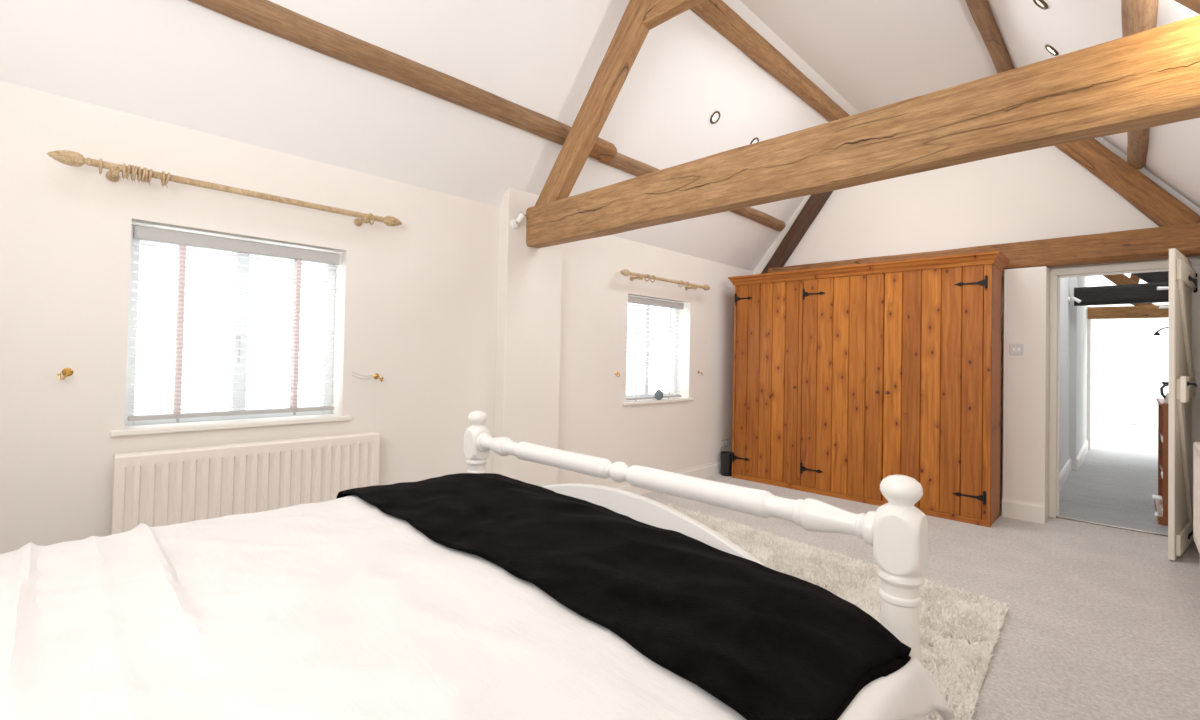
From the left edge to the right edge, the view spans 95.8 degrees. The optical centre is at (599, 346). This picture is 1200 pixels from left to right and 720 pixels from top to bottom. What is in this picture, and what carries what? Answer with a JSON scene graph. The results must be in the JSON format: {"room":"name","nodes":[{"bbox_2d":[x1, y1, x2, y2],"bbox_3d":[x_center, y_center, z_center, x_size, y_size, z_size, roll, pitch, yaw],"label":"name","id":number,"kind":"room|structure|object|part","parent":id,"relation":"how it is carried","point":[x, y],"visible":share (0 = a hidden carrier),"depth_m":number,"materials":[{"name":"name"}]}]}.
{"room":"bedroom","nodes":[
{"label":"bedroom","id":0,"kind":"room"},
{"bbox_2d":[0,81,752,553],"bbox_3d":[-0.722,0.166,3.803,0.240,2.210,6.750,0,-1,44],"label":"wall","id":1,"kind":"structure","parent":0,"point":[416,302],"depth_m":2.88,"materials":[{"name":"beige paint"}]},
{"bbox_2d":[57,368,72,379],"bbox_3d":[-2.131,0.110,2.160,0.035,0.046,0.053,2,-1,-23],"label":"hook","id":2,"kind":"object","parent":1,"relation":"attached to","point":[66,372],"visible":1,"depth_m":2.17,"materials":[{"name":"gold metal"}]},
{"bbox_2d":[47,150,401,226],"bbox_3d":[-1.638,-0.708,2.591,0.134,0.065,1.408,0,-1,44],"label":"pole","id":3,"kind":"object","parent":1,"relation":"attached to","point":[71,158],"visible":1,"depth_m":2.42,"materials":[{"name":"brown wood"}]},
{"bbox_2d":[99,159,102,175],"bbox_3d":[-1.996,-0.716,2.169,0.061,0.069,0.008,0,-1,44],"label":"curtain ring","id":4,"kind":"object","parent":3,"relation":"hanging from","point":[101,160],"visible":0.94,"depth_m":2.15,"materials":[{"name":"brown wood"}]},
{"bbox_2d":[122,163,125,179],"bbox_3d":[-1.947,-0.714,2.219,0.061,0.069,0.008,0,-1,44],"label":"curtain ring","id":5,"kind":"object","parent":3,"relation":"hanging from","point":[124,164],"visible":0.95,"depth_m":2.20,"materials":[{"name":"brown wood"}]},
{"bbox_2d":[125,164,130,178],"bbox_3d":[-1.938,-0.713,2.228,0.061,0.069,0.015,0,-1,44],"label":"curtain ring","id":6,"kind":"object","parent":3,"relation":"hanging from","point":[129,165],"visible":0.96,"depth_m":2.21,"materials":[{"name":"brown wood"}]},
{"bbox_2d":[130,165,134,181],"bbox_3d":[-1.929,-0.713,2.238,0.061,0.069,0.008,0,-1,44],"label":"curtain ring","id":7,"kind":"object","parent":3,"relation":"hanging from","point":[132,166],"visible":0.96,"depth_m":2.22,"materials":[{"name":"brown wood"}]},
{"bbox_2d":[133,166,137,181],"bbox_3d":[-1.923,-0.713,2.244,0.061,0.069,0.015,0,-1,44],"label":"curtain ring","id":8,"kind":"object","parent":3,"relation":"hanging from","point":[136,167],"visible":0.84,"depth_m":2.23,"materials":[{"name":"brown wood"}]},
{"bbox_2d":[137,166,140,180],"bbox_3d":[-1.914,-0.712,2.253,0.061,0.069,0.008,0,-1,44],"label":"curtain ring","id":9,"kind":"object","parent":3,"relation":"hanging from","point":[139,167],"visible":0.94,"depth_m":2.24,"materials":[{"name":"brown wood"}]},
{"bbox_2d":[141,167,145,182],"bbox_3d":[-1.905,-0.712,2.263,0.061,0.069,0.015,0,-1,44],"label":"curtain ring","id":10,"kind":"object","parent":3,"relation":"hanging from","point":[144,168],"visible":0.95,"depth_m":2.25,"materials":[{"name":"brown wood"}]},
{"bbox_2d":[144,168,147,183],"bbox_3d":[-1.899,-0.712,2.268,0.061,0.069,0.008,0,-1,44],"label":"curtain ring","id":11,"kind":"object","parent":3,"relation":"hanging from","point":[146,173],"visible":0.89,"depth_m":2.25,"materials":[{"name":"brown wood"}]},
{"bbox_2d":[147,169,152,184],"bbox_3d":[-1.890,-0.711,2.278,0.061,0.069,0.015,0,-1,44],"label":"curtain ring","id":12,"kind":"object","parent":3,"relation":"hanging from","point":[151,170],"visible":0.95,"depth_m":2.26,"materials":[{"name":"brown wood"}]},
{"bbox_2d":[161,171,164,186],"bbox_3d":[-1.860,-0.710,2.309,0.061,0.069,0.008,0,-1,44],"label":"curtain ring","id":13,"kind":"object","parent":3,"relation":"hanging from","point":[163,172],"visible":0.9,"depth_m":2.29,"materials":[{"name":"brown wood"}]},
{"bbox_2d":[164,172,169,185],"bbox_3d":[-1.850,-0.710,2.319,0.061,0.069,0.019,0,-1,44],"label":"curtain ring","id":14,"kind":"object","parent":3,"relation":"hanging from","point":[168,176],"visible":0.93,"depth_m":2.30,"materials":[{"name":"brown wood"}]},
{"bbox_2d":[110,224,351,436],"bbox_3d":[-1.762,-0.072,2.689,0.222,0.925,0.980,0,-1,44],"label":"window","id":15,"kind":"structure","parent":1,"relation":"in","point":[142,427],"depth_m":2.72,"materials":[{"name":"white wood"}]},
{"bbox_3d":[-1.754,0.378,2.664,0.172,0.024,0.980,0,-1,44],"label":"sill","id":16,"kind":"part","parent":15,"relation":"part of","materials":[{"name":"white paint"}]},
{"bbox_3d":[-1.805,0.014,2.707,0.037,0.130,0.020,0,-1,44],"label":"handle","id":17,"kind":"part","parent":15,"relation":"part of","materials":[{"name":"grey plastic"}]},
{"bbox_2d":[127,225,375,421],"bbox_3d":[-1.661,-0.079,2.720,0.108,0.866,1.052,0,-1,44],"label":"blind","id":18,"kind":"object","parent":15,"relation":"attached to","point":[184,240],"visible":1,"depth_m":2.61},
{"bbox_3d":[-1.755,0.325,2.660,0.044,0.020,0.848,0,-1,44],"label":"rail","id":19,"kind":"part","parent":18,"relation":"part of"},
{"bbox_3d":[-1.739,-0.486,2.675,0.058,0.058,0.856,0,-1,44],"label":"head rail","id":20,"kind":"part","parent":18,"relation":"part of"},
{"bbox_2d":[110,432,379,534],"bbox_3d":[-1.619,0.836,2.642,0.098,0.754,1.147,0,-1,44],"label":"radiator","id":21,"kind":"object","parent":1,"relation":"attached to","point":[184,485],"visible":0.55,"depth_m":2.52,"materials":[{"name":"metal"}]},
{"bbox_2d":[115,432,371,455],"bbox_3d":[-1.616,0.467,2.620,0.051,0.010,1.087,0,-1,44],"label":"grille","id":22,"kind":"object","parent":21,"relation":"attached to","point":[195,451],"depth_m":2.56,"materials":[{"name":"metal"}]},
{"bbox_2d":[373,373,382,381],"bbox_3d":[-1.249,0.178,3.067,0.053,0.046,0.035,1,-1,21],"label":"hook","id":23,"kind":"object","parent":1,"relation":"attached to","point":[376,375],"visible":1,"depth_m":3.06,"materials":[{"name":"gold metal"}]},
{"bbox_2d":[511,212,525,228],"bbox_3d":[-0.535,-0.840,3.608,0.094,0.106,0.071,0,-1,44],"label":"wall spotlight","id":24,"kind":"object","parent":1,"relation":"attached to","point":[515,222],"visible":1,"depth_m":3.60,"materials":[{"name":"white plastic"}]},
{"bbox_2d":[493,187,562,485],"bbox_3d":[-0.501,0.101,3.800,0.120,2.308,0.490,0,-1,44],"label":"pillar","id":25,"kind":"structure","parent":1,"relation":"attached to","point":[527,381],"depth_m":3.71,"materials":[{"name":"beige paint"}]},
{"bbox_2d":[623,305,692,405],"bbox_3d":[0.486,0.037,4.999,0.222,0.952,1.010,0,-1,44],"label":"window","id":26,"kind":"structure","parent":1,"relation":"in","point":[644,365],"depth_m":5.05,"materials":[{"name":"white wood"}]},
{"bbox_3d":[0.425,0.026,5.059,0.050,0.930,0.920,0,-1,44],"label":"frame","id":27,"kind":"part","parent":26,"relation":"part of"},
{"bbox_2d":[626,295,683,400],"bbox_3d":[0.494,0.034,4.970,0.058,0.922,0.830,0,-1,44],"label":"blind","id":28,"kind":"object","parent":26,"relation":"attached to","point":[631,299],"visible":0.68,"depth_m":4.95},
{"bbox_3d":[0.486,0.469,4.962,0.044,0.020,0.822,0,-1,44],"label":"rail","id":29,"kind":"part","parent":28,"relation":"part of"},
{"bbox_3d":[0.503,-0.398,4.977,0.058,0.058,0.830,0,-1,44],"label":"head rail","id":30,"kind":"part","parent":28,"relation":"part of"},
{"bbox_3d":[0.495,0.501,4.973,0.172,0.024,1.010,0,-1,44],"label":"sill","id":31,"kind":"part","parent":26,"relation":"part of","materials":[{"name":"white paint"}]},
{"bbox_2d":[654,390,662,399],"bbox_3d":[0.536,0.443,4.941,0.084,0.092,0.084,0,-1,44],"label":"vase","id":32,"kind":"object","parent":26,"relation":"on","point":[658,394],"visible":1,"depth_m":4.91,"materials":[{"name":"grey ceramic"}]},
{"bbox_2d":[620,269,709,289],"bbox_3d":[0.595,-0.581,4.884,0.134,0.065,1.313,0,-1,44],"label":"pole","id":33,"kind":"object","parent":1,"relation":"attached to","point":[625,272],"visible":1,"depth_m":4.75,"materials":[{"name":"brown wood"}]},
{"bbox_2d":[610,461,720,494],"bbox_3d":[0.664,1.238,5.046,0.018,0.125,2.980,0,-1,44],"label":"baseboard","id":34,"kind":"structure","parent":1,"relation":"attached to","point":[703,471],"depth_m":5.30,"materials":[{"name":"white wood"}]},
{"bbox_2d":[720,439,727,447],"bbox_3d":[1.308,1.026,5.711,0.010,0.086,0.150,0,-1,44],"label":"wall socket","id":35,"kind":"object","parent":1,"relation":"attached to","point":[723,443],"visible":1,"depth_m":5.71,"materials":[{"name":"grey plastic"}]},
{"bbox_2d":[0,0,1199,270],"bbox_3d":[0.639,-1.569,2.542,3.960,1.900,6.750,0,-1,44],"label":"ceiling","id":36,"kind":"structure","parent":0,"point":[183,63],"depth_m":3.16,"materials":[{"name":"white paint"}]},
{"bbox_2d":[188,0,570,145],"bbox_3d":[-1.376,-1.441,2.427,0.146,0.150,3.380,0,-1,44],"label":"purlin","id":37,"kind":"object","parent":36,"relation":"attached to","point":[267,16],"visible":0.91,"depth_m":2.67,"materials":[{"name":"brown wood"}]},
{"bbox_2d":[588,137,616,163],"bbox_3d":[-0.073,-1.396,3.753,0.158,0.169,0.404,0,-1,44],"label":"block","id":38,"kind":"object","parent":37,"relation":"attached to","point":[604,151],"visible":0.4,"depth_m":3.79,"materials":[{"name":"brown wood"}]},
{"bbox_2d":[599,152,785,231],"bbox_3d":[0.982,-1.342,4.867,0.132,0.133,2.770,0,-1,44],"label":"purlin","id":39,"kind":"object","parent":36,"relation":"attached to","point":[622,162],"visible":0.48,"depth_m":4.20,"materials":[{"name":"brown wood"}]},
{"bbox_2d":[710,111,719,123],"bbox_3d":[0.905,-1.798,4.262,0.069,0.083,0.101,0,-1,44],"label":"recessed light","id":40,"kind":"object","parent":36,"relation":"in","point":[715,116],"visible":1,"depth_m":4.26,"materials":[{"name":"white metal"}]},
{"bbox_2d":[750,137,758,143],"bbox_3d":[1.345,-1.769,4.727,0.069,0.083,0.101,0,-1,44],"label":"recessed light","id":41,"kind":"object","parent":36,"relation":"in","point":[755,140],"visible":0.49,"depth_m":4.71,"materials":[{"name":"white metal"}]},
{"bbox_2d":[691,0,849,121],"bbox_3d":[0.212,-2.252,3.054,0.146,0.145,6.450,0,-1,44],"label":"ceiling beam","id":42,"kind":"structure","parent":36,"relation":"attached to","point":[716,13],"depth_m":4.05,"materials":[{"name":"brown wood"}]},
{"bbox_2d":[965,0,1013,73],"bbox_3d":[1.116,-2.333,2.177,0.117,0.119,6.450,0,-1,44],"label":"purlin","id":43,"kind":"object","parent":36,"relation":"attached to","point":[980,10],"visible":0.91,"depth_m":3.87,"materials":[{"name":"brown wood"}]},
{"bbox_2d":[1033,0,1047,9],"bbox_3d":[2.425,-1.892,2.987,0.069,0.083,0.101,0,-1,44],"label":"recessed light","id":44,"kind":"object","parent":36,"relation":"in","point":[1042,4],"visible":1,"depth_m":2.99,"materials":[{"name":"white metal"}]},
{"bbox_2d":[1045,44,1058,55],"bbox_3d":[2.861,-1.875,3.435,0.069,0.083,0.101,0,-1,44],"label":"recessed light","id":45,"kind":"object","parent":36,"relation":"in","point":[1049,48],"visible":0.99,"depth_m":3.42,"materials":[{"name":"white metal"}]},
{"bbox_2d":[1121,0,1158,169],"bbox_3d":[1.650,-1.422,1.623,0.144,0.136,6.450,0,-1,44],"label":"purlin","id":46,"kind":"object","parent":36,"relation":"attached to","point":[1137,16],"visible":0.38,"depth_m":2.30,"materials":[{"name":"brown wood"}]},
{"bbox_2d":[641,429,1199,719],"bbox_3d":[4.382,1.423,4.791,6.800,0.100,15.350,0,-1,44],"label":"floor","id":47,"kind":"structure","parent":0,"point":[1100,623],"depth_m":2.96,"materials":[{"name":"beige carpet"}]},
{"bbox_2d":[463,411,927,719],"bbox_3d":[-0.667,0.657,1.183,1.921,1.100,2.200,0,-1,44],"label":"bed","id":48,"kind":"object","parent":47,"relation":"on","point":[897,531],"visible":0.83,"depth_m":1.55,"materials":[{"name":"white gloss paint"},{"name":"white cotton"},{"name":"black fabric"}]},
{"bbox_3d":[-0.589,0.769,2.570,0.099,0.926,0.099,0,-1,44],"label":"post","id":49,"kind":"part","parent":48,"relation":"part of","materials":[{"name":"white paint"}]},
{"bbox_3d":[0.064,0.764,1.934,1.740,0.502,0.028,0,-1,44],"label":"foot panel","id":50,"kind":"part","parent":48,"relation":"part of","materials":[{"name":"white paint"}]},
{"bbox_3d":[0.070,0.450,1.940,1.732,0.086,0.086,0,-1,44],"label":"foot rail","id":51,"kind":"part","parent":48,"relation":"part of","materials":[{"name":"white paint"}]},
{"bbox_3d":[0.716,0.774,1.299,0.099,0.926,0.099,0,-1,44],"label":"post","id":52,"kind":"part","parent":48,"relation":"part of","materials":[{"name":"white paint"}]},
{"bbox_3d":[-0.691,0.779,1.160,1.755,0.275,1.940,0,-1,44],"label":"mattress","id":53,"kind":"object","parent":48,"relation":"on","visible":0},
{"bbox_2d":[0,495,954,719],"bbox_3d":[-0.618,0.662,1.126,1.976,0.279,2.047,0,-1,44],"label":"duvet","id":54,"kind":"object","parent":53,"relation":"on","point":[340,608],"visible":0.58,"depth_m":1.01,"materials":[{"name":"white fabric"}]},
{"bbox_2d":[336,473,910,719],"bbox_3d":[-0.164,0.627,1.640,1.922,0.199,0.669,0,-1,44],"label":"throw blanket","id":55,"kind":"object","parent":54,"relation":"on","point":[766,643],"visible":0.98,"depth_m":1.19,"materials":[{"name":"black fabric"}]},
{"bbox_2d":[720,451,731,476],"bbox_3d":[1.306,1.207,5.567,0.146,0.232,0.146,0,-1,44],"label":"waste bin","id":56,"kind":"object","parent":47,"relation":"on","point":[726,456],"visible":0.77,"depth_m":5.51,"materials":[{"name":"black plastic"}]},
{"bbox_2d":[667,503,1009,719],"bbox_3d":[0.745,1.233,2.885,2.271,0.062,1.786,0,-1,44],"label":"rug","id":57,"kind":"object","parent":47,"relation":"on","point":[960,630],"visible":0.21,"depth_m":2.60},
{"bbox_2d":[728,251,1009,526],"bbox_3d":[2.243,0.319,4.870,2.236,2.021,0.480,0,-1,44],"label":"wardrobe","id":58,"kind":"object","parent":47,"relation":"on","point":[847,379],"visible":1,"depth_m":4.54,"materials":[{"name":"brown wood"}]},
{"bbox_3d":[1.601,0.332,5.243,0.648,1.887,0.022,0,-1,44],"label":"door","id":59,"kind":"part","parent":58,"relation":"part of","materials":[{"name":"brown wood"}]},
{"bbox_3d":[2.107,0.334,4.751,0.690,1.887,0.022,0,-1,44],"label":"door","id":60,"kind":"part","parent":58,"relation":"part of","materials":[{"name":"brown wood"}]},
{"bbox_3d":[2.262,-0.647,4.886,2.236,0.088,0.480,0,-1,44],"label":"cornice","id":61,"kind":"part","parent":58,"relation":"part of","materials":[{"name":"brown wood"}]},
{"bbox_3d":[2.602,0.335,4.269,0.684,1.887,0.022,0,-1,44],"label":"door","id":62,"kind":"part","parent":58,"relation":"part of","materials":[{"name":"brown wood"}]},
{"bbox_3d":[3.019,0.356,4.151,0.020,1.955,0.425,0,-1,44],"label":"panel","id":63,"kind":"part","parent":58,"relation":"part of","materials":[{"name":"brown wood"}]},
{"bbox_2d":[1002,497,1044,523],"bbox_3d":[3.259,1.264,4.181,0.261,0.150,0.018,0,-1,44],"label":"baseboard","id":64,"kind":"structure","parent":47,"relation":"on","point":[1024,510],"depth_m":4.17,"materials":[{"name":"white wood"}]},
{"bbox_2d":[1154,398,1167,525],"bbox_3d":[4.732,0.912,4.385,0.333,0.922,1.000,0,-1,44],"label":"bookcase","id":65,"kind":"object","parent":47,"relation":"on","point":[1162,406],"visible":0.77,"depth_m":4.14,"materials":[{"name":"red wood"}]},
{"bbox_2d":[1152,495,1161,499],"bbox_3d":[4.316,1.233,4.202,0.049,0.132,0.145,0,-1,44],"label":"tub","id":66,"kind":"object","parent":65,"relation":"on","point":[1157,497],"visible":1,"depth_m":4.18,"materials":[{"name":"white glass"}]},
{"bbox_3d":[5.072,0.935,4.715,0.308,0.900,0.022,0,-1,44],"label":"panel","id":67,"kind":"part","parent":65,"relation":"part of","materials":[{"name":"red wood"}]},
{"bbox_2d":[1160,384,1168,403],"bbox_3d":[4.427,0.361,4.165,0.183,0.159,0.160,0,-1,44],"label":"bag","id":68,"kind":"object","parent":65,"relation":"on","point":[1165,397],"visible":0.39,"depth_m":4.17,"materials":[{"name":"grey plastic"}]},
{"bbox_3d":[4.411,0.910,4.037,0.308,0.900,0.022,0,-1,44],"label":"panel","id":69,"kind":"part","parent":65,"relation":"part of","materials":[{"name":"red wood"}]},
{"bbox_2d":[753,137,1199,492],"bbox_3d":[3.011,-0.517,5.004,3.910,3.770,0.140,0,-1,44],"label":"wall","id":70,"kind":"structure","parent":0,"point":[1040,193],"depth_m":4.70,"materials":[{"name":"beige paint"}]},
{"bbox_2d":[761,191,832,273],"bbox_3d":[2.192,-1.404,5.666,1.154,1.518,0.107,0,-1,44],"label":"rafter","id":71,"kind":"object","parent":70,"relation":"attached to","point":[815,203],"visible":0.5,"depth_m":5.71,"materials":[{"name":"brown wood"}]},
{"bbox_2d":[768,222,1199,272],"bbox_3d":[2.991,-0.727,4.739,3.170,0.212,0.209,0,-1,44],"label":"wooden beam","id":72,"kind":"structure","parent":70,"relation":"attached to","point":[1155,243],"depth_m":4.03,"materials":[{"name":"brown wood"}]},
{"bbox_2d":[1000,493,1001,507],"bbox_3d":[2.529,1.281,5.296,2.341,0.125,0.018,0,-1,44],"label":"baseboard","id":73,"kind":"structure","parent":70,"relation":"attached to","point":[1000,493],"depth_m":4.51,"materials":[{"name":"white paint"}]},
{"bbox_2d":[1009,344,1022,354],"bbox_3d":[3.252,0.025,4.238,0.086,0.086,0.012,0,-1,44],"label":"light switch","id":74,"kind":"object","parent":70,"relation":"attached to","point":[1014,349],"visible":1,"depth_m":4.24,"materials":[{"name":"grey plastic"}]},
{"bbox_2d":[1002,266,1049,521],"bbox_3d":[3.392,0.369,4.314,0.261,1.950,0.310,0,-1,44],"label":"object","id":75,"kind":"structure","parent":70,"relation":"attached to","point":[1026,290],"depth_m":4.20,"materials":[{"name":"beige paint"}]},
{"bbox_2d":[1056,516,1167,536],"bbox_3d":[3.849,1.346,4.021,0.720,0.008,0.030,0,-1,44],"label":"threshold","id":76,"kind":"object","parent":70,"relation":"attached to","point":[1056,516],"depth_m":4.04,"materials":[{"name":"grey metal"}]},
{"bbox_2d":[1049,258,1199,541],"bbox_3d":[3.920,0.370,4.082,0.818,1.962,0.185,0,-1,44],"label":"trim","id":77,"kind":"structure","parent":70,"relation":"attached to","point":[1153,266],"depth_m":4.26,"materials":[{"name":"white wood"}]},
{"bbox_2d":[1054,138,1199,226],"bbox_3d":[3.744,-1.453,4.143,1.156,1.373,0.130,0,-1,44],"label":"rafter","id":78,"kind":"object","parent":70,"relation":"attached to","point":[1157,204],"visible":0.58,"depth_m":3.94,"materials":[{"name":"brown wood"}]},
{"bbox_2d":[1162,248,1197,559],"bbox_3d":[3.845,0.364,3.563,0.713,1.928,0.149,2,-1,-37],"label":"door","id":79,"kind":"structure","parent":70,"relation":"in","point":[1182,277],"depth_m":3.43,"materials":[{"name":"white paint"}]},
{"bbox_2d":[1059,277,1070,472],"bbox_3d":[4.502,0.010,5.383,0.100,2.750,2.510,0,-1,44],"label":"wall","id":80,"kind":"structure","parent":0,"point":[1064,446],"depth_m":5.72,"materials":[{"name":"white paint"}]},
{"bbox_2d":[1059,458,1071,491],"bbox_3d":[4.518,1.314,5.319,0.018,0.140,2.510,0,-1,44],"label":"baseboard","id":81,"kind":"structure","parent":80,"relation":"attached to","point":[1067,468],"depth_m":5.61,"materials":[{"name":"white wood"}]},
{"bbox_2d":[1068,297,1080,302],"bbox_3d":[5.234,-0.510,5.983,0.061,0.078,0.120,2,-1,-35],"label":"wall spotlight","id":82,"kind":"object","parent":80,"relation":"attached to","point":[1069,298],"visible":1,"depth_m":5.97,"materials":[{"name":"white plastic"}]},
{"bbox_2d":[1070,276,1087,470],"bbox_3d":[6.199,0.074,7.086,0.155,2.750,2.300,0,-1,44],"label":"wall","id":83,"kind":"structure","parent":0,"point":[1078,314],"depth_m":6.37,"materials":[{"name":"white paint"}]},
{"bbox_2d":[1076,440,1087,470],"bbox_3d":[6.199,1.377,6.967,0.018,0.140,2.200,0,-1,44],"label":"baseboard","id":84,"kind":"structure","parent":83,"relation":"attached to","point":[1084,449],"depth_m":6.68,"materials":[{"name":"white wood"}]},
{"bbox_2d":[1087,306,1091,449],"bbox_3d":[7.079,0.455,7.855,0.045,2.050,0.210,0,-1,44],"label":"trim","id":85,"kind":"structure","parent":83,"relation":"attached to","point":[1089,321],"depth_m":7.78,"materials":[{"name":"white paint"}]},
{"bbox_2d":[1088,273,1168,425],"bbox_3d":[9.685,-0.226,10.230,6.800,3.600,0.150,0,-1,44],"label":"wall","id":86,"kind":"structure","parent":0,"point":[1149,354],"depth_m":10.04,"materials":[{"name":"white paint"}]},
{"bbox_2d":[1091,421,1157,433],"bbox_3d":[9.590,1.501,10.140,6.600,0.140,0.020,0,-1,44],"label":"baseboard","id":87,"kind":"structure","parent":86,"relation":"attached to","point":[1094,425],"depth_m":10.02,"materials":[{"name":"white wood"}]},
{"bbox_2d":[1127,273,1129,423],"bbox_3d":[9.770,-0.148,10.031,0.040,3.160,0.012,0,-1,44],"label":"trim","id":88,"kind":"structure","parent":86,"relation":"attached to","point":[1128,275],"depth_m":10.02,"materials":[{"name":"white paint"}]},
{"bbox_3d":[5.752,-1.383,5.830,1.340,0.900,4.820,0,-1,44],"label":"ceiling","id":89,"kind":"structure","parent":0,"visible":0},
{"bbox_2d":[1102,274,1137,284],"bbox_3d":[6.407,-0.892,6.777,0.656,0.658,0.123,0,-1,44],"label":"rafter","id":90,"kind":"object","parent":89,"relation":"attached to","point":[1118,279],"visible":0.2,"depth_m":6.69,"materials":[{"name":"brown wood"}]},
{"bbox_2d":[1130,274,1139,283],"bbox_3d":[6.689,-1.068,6.721,0.072,0.819,0.246,2,-1,-45],"label":"strut","id":91,"kind":"object","parent":89,"relation":"attached to","point":[1133,277],"visible":0.05,"depth_m":6.72,"materials":[{"name":"brown wood"}]},
{"bbox_3d":[6.131,0.044,5.436,0.100,2.750,4.860,0,-1,44],"label":"wall","id":92,"kind":"structure","parent":0,"visible":0},
{"bbox_2d":[1074,282,1168,305],"bbox_3d":[5.680,-0.554,5.733,1.005,0.206,0.167,-1,-2,44],"label":"tie beam","id":93,"kind":"structure","parent":92,"relation":"attached to","point":[1140,293],"depth_m":5.76,"materials":[{"name":"black wood"}]},
{"bbox_2d":[1157,287,1168,289],"bbox_3d":[5.745,-0.572,5.502,0.138,0.067,0.061,0,-1,36],"label":"wall spotlight","id":94,"kind":"object","parent":93,"relation":"attached to","point":[1158,288],"visible":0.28,"depth_m":5.50,"materials":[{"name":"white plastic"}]},
{"bbox_2d":[1087,305,1168,318],"bbox_3d":[7.254,-0.462,7.336,0.985,0.173,0.163,1,-1,44],"label":"tie beam","id":95,"kind":"structure","parent":92,"relation":"attached to","point":[1148,311],"depth_m":7.35,"materials":[{"name":"brown wood"}]},
{"bbox_2d":[1131,303,1154,305],"bbox_3d":[7.356,-0.538,7.295,0.420,0.323,0.104,0,-1,44],"label":"rafter","id":96,"kind":"object","parent":95,"relation":"on","point":[1142,304],"visible":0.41,"depth_m":7.28,"materials":[{"name":"brown wood"}]},
{"bbox_2d":[1131,271,1168,282],"bbox_3d":[5.912,-0.766,5.722,0.655,0.624,0.102,0,-1,44],"label":"brace","id":97,"kind":"object","parent":92,"relation":"attached to","point":[1162,276],"visible":0.17,"depth_m":5.72,"materials":[{"name":"black wood"}]},
{"bbox_2d":[1153,327,1168,335],"bbox_3d":[7.460,-0.198,7.093,0.320,0.114,0.068,0,-1,37],"label":"wall lamp","id":98,"kind":"object","parent":92,"relation":"attached to","point":[1156,333],"visible":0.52,"depth_m":7.15,"materials":[{"name":"black metal"}]},
{"bbox_3d":[1.894,0.155,1.257,0.200,2.250,6.750,0,-1,44],"label":"wall","id":99,"kind":"structure","parent":0,"visible":0},
{"bbox_2d":[526,15,1199,247],"bbox_3d":[0.767,-0.815,2.558,3.435,0.272,0.136,0,-2,44],"label":"tie beam","id":100,"kind":"structure","parent":99,"relation":"attached to","point":[1149,78],"depth_m":2.03,"materials":[{"name":"brown wood"}]},
{"bbox_2d":[535,0,651,205],"bbox_3d":[0.074,-1.647,3.264,1.526,1.850,0.115,0,-1,44],"label":"rafter","id":101,"kind":"object","parent":100,"relation":"on","point":[628,39],"visible":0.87,"depth_m":3.29,"materials":[{"name":"brown wood"}]},
{"bbox_2d":[642,0,705,29],"bbox_3d":[0.751,-1.904,2.627,1.440,0.175,0.094,0,-1,44],"label":"beam","id":102,"kind":"structure","parent":101,"relation":"attached to","point":[658,12],"depth_m":2.98,"materials":[{"name":"brown wood"}]},
{"bbox_2d":[1174,0,1199,14],"bbox_3d":[1.488,-1.641,1.887,1.527,1.850,0.117,0,-1,44],"label":"rafter","id":103,"kind":"object","parent":100,"relation":"on","point":[1194,5],"visible":1,"depth_m":1.62,"materials":[{"name":"brown wood"}]},
{"bbox_2d":[1193,441,1199,553],"bbox_3d":[3.169,0.934,2.783,0.098,0.758,1.362,0,-1,44],"label":"radiator","id":104,"kind":"object","parent":99,"relation":"attached to","point":[1196,445],"visible":1,"depth_m":3.11,"materials":[{"name":"metal"}]}
]}

